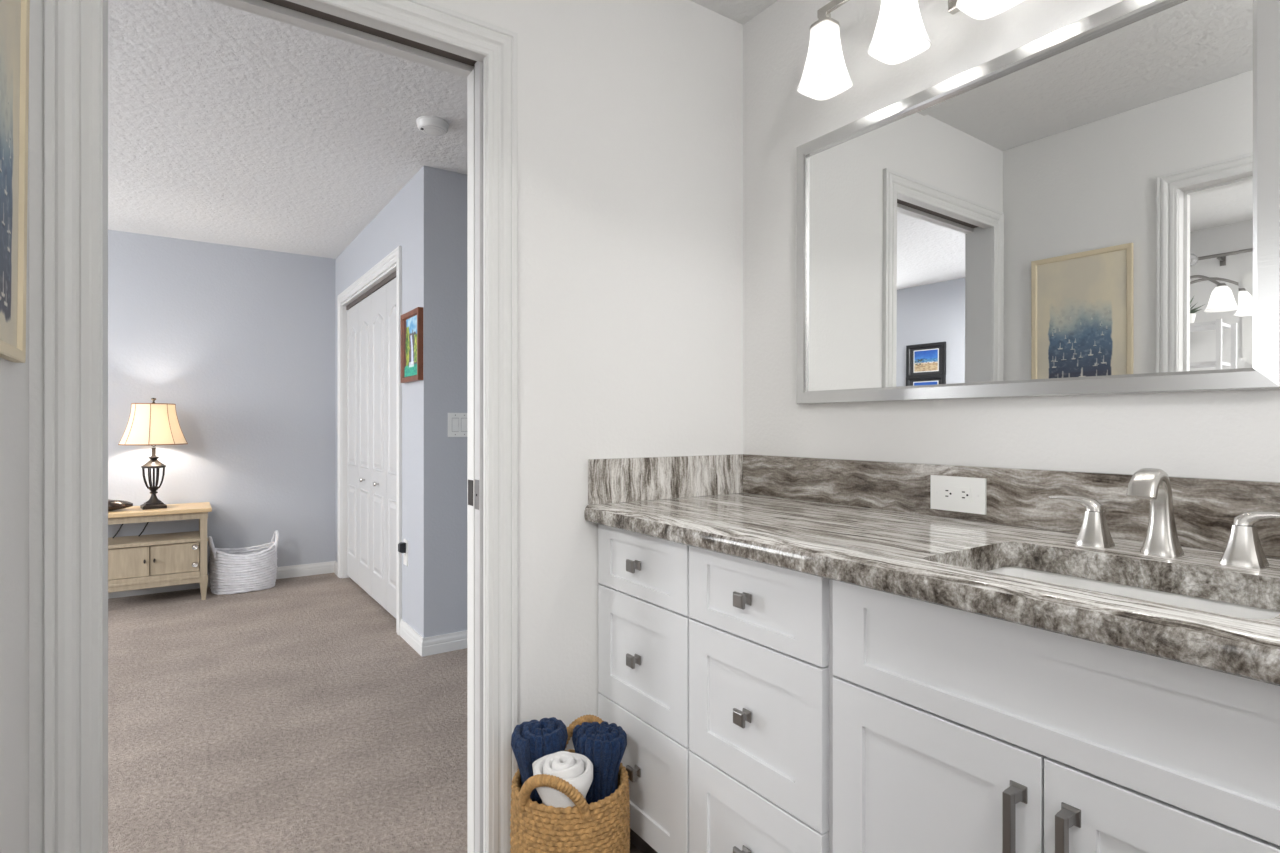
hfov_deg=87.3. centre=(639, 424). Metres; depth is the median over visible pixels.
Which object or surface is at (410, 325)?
artwork
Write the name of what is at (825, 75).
vanity light
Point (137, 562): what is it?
console cabinet
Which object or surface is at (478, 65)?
door
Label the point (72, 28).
trim
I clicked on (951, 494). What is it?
receptacle
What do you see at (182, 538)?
shelf
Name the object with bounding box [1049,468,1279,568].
faucet
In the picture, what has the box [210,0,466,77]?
trim
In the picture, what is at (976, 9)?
vanity light
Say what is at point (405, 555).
wall outlet
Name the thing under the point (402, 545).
plug
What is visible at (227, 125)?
ceiling
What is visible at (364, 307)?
door
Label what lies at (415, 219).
wall
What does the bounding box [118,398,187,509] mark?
table lamp
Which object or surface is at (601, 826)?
woven basket
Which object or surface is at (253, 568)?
rope basket
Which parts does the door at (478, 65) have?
edge pull, latch plate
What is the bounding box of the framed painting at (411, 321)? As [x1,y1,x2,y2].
[401,307,422,382]
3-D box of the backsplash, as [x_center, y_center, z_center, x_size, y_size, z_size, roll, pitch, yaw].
[0.885,0.156,1.344,0.020,0.122,1.940,0,0,-34]
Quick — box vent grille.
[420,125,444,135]
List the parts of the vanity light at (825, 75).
lamp shade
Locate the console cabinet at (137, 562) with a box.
[108,502,211,599]
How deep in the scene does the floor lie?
2.55 m
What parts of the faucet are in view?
lever, handle, spout, handle, lever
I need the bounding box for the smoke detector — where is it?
[417,116,448,135]
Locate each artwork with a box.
[0,0,20,346]
[404,315,416,376]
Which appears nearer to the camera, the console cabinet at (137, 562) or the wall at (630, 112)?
the wall at (630, 112)
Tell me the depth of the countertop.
1.23 m
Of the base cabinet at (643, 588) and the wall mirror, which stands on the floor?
the base cabinet at (643, 588)
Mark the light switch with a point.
(457, 422)
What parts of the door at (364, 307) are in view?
raised panel, raised panel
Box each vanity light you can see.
[797,0,852,100]
[867,0,930,64]
[948,0,1024,19]
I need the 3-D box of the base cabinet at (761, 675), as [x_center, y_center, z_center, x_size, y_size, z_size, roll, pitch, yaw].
[0.429,0.708,1.497,0.555,0.884,0.402,0,0,-34]
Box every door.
[347,304,357,583]
[358,295,370,595]
[371,284,386,609]
[387,278,395,617]
[468,61,482,852]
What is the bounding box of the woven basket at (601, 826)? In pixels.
[510,715,629,852]
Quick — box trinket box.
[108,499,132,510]
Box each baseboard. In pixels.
[108,561,334,598]
[334,561,336,574]
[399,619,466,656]
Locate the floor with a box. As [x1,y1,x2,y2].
[108,573,641,852]
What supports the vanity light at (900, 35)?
attached to the wall at (1233, 435)
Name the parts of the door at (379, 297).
raised panel, raised panel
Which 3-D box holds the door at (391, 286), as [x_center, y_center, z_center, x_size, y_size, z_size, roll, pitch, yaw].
[-1.421,0.137,3.926,0.043,1.983,0.384,0,0,-34]
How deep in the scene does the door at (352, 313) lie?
4.84 m
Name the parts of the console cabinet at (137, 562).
door, rail, door, leg, leg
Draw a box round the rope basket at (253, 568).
[208,530,278,594]
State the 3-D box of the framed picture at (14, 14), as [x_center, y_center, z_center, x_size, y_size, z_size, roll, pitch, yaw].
[-0.891,-0.422,0.928,0.020,0.645,0.385,0,0,-34]
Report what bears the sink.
in the countertop
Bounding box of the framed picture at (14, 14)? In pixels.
[0,0,29,362]
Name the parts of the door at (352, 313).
raised panel, raised panel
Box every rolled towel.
[511,717,567,803]
[532,751,592,807]
[572,721,626,803]
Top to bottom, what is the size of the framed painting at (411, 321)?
0.362 m
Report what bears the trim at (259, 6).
attached to the wall at (630, 112)
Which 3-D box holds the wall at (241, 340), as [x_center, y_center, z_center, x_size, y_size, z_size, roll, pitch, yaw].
[-3.380,-0.070,4.597,4.870,2.440,0.100,0,0,-34]
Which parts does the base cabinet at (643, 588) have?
knob, knob, knob, drawer, drawer, drawer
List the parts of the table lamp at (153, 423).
lamp shade, stem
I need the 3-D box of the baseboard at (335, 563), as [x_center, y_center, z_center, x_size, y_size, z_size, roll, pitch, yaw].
[-2.330,1.106,5.155,0.013,0.088,0.170,0,0,-34]
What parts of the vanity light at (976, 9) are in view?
wall plate, lamp shade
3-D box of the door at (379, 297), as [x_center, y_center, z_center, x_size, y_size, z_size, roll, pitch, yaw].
[-1.650,0.137,4.239,0.066,1.983,0.384,0,0,-34]
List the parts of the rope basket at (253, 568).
handle, handle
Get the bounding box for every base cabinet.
[598,524,691,852]
[689,546,834,852]
[833,580,1279,852]
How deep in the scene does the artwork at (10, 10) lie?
1.01 m
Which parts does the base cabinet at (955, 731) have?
door, handle, handle, door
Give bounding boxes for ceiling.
[108,0,776,258]
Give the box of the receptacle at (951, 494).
[943,486,970,502]
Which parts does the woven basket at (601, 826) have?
handle, handle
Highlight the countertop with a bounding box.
[584,454,1279,685]
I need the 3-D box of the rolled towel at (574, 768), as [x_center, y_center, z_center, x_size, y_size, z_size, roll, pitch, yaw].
[-0.174,0.944,1.510,0.137,0.394,0.144,0,0,-34]
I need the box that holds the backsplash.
[743,454,1279,557]
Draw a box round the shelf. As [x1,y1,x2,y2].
[108,531,199,548]
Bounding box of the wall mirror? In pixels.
[796,0,1279,404]
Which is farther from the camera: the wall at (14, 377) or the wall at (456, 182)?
the wall at (456, 182)
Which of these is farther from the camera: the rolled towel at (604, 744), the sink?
the rolled towel at (604, 744)
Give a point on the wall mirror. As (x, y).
(1090, 206)
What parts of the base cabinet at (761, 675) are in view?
knob, knob, knob, drawer, drawer, drawer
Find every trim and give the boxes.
[44,0,517,852]
[101,0,485,852]
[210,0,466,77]
[263,0,476,66]
[337,246,401,634]
[346,271,395,309]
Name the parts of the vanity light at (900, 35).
lamp shade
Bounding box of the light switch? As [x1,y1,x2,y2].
[448,413,466,436]
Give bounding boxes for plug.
[398,542,405,552]
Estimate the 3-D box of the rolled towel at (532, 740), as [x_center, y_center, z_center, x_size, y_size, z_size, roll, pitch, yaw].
[-0.244,0.931,1.615,0.141,0.420,0.124,0,0,-34]
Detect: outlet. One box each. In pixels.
[403,539,407,565]
[931,475,985,514]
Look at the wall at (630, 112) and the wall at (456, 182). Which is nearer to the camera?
the wall at (630, 112)
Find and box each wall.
[0,108,28,852]
[29,0,742,852]
[108,230,334,573]
[335,166,446,637]
[447,171,466,633]
[743,0,1279,481]
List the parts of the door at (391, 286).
raised panel, raised panel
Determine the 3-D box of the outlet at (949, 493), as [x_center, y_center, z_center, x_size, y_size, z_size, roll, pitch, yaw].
[0.730,0.160,1.544,0.008,0.080,0.131,0,0,-34]
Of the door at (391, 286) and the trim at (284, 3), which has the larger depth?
the door at (391, 286)
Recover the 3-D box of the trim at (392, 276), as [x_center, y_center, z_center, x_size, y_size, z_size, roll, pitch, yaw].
[-1.746,-0.875,4.408,0.045,0.030,1.548,0,0,-34]
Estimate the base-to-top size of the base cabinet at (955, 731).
0.884 m
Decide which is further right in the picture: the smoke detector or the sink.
the sink
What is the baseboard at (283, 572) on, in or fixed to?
attached to the wall at (241, 340)
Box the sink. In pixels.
[987,567,1279,618]

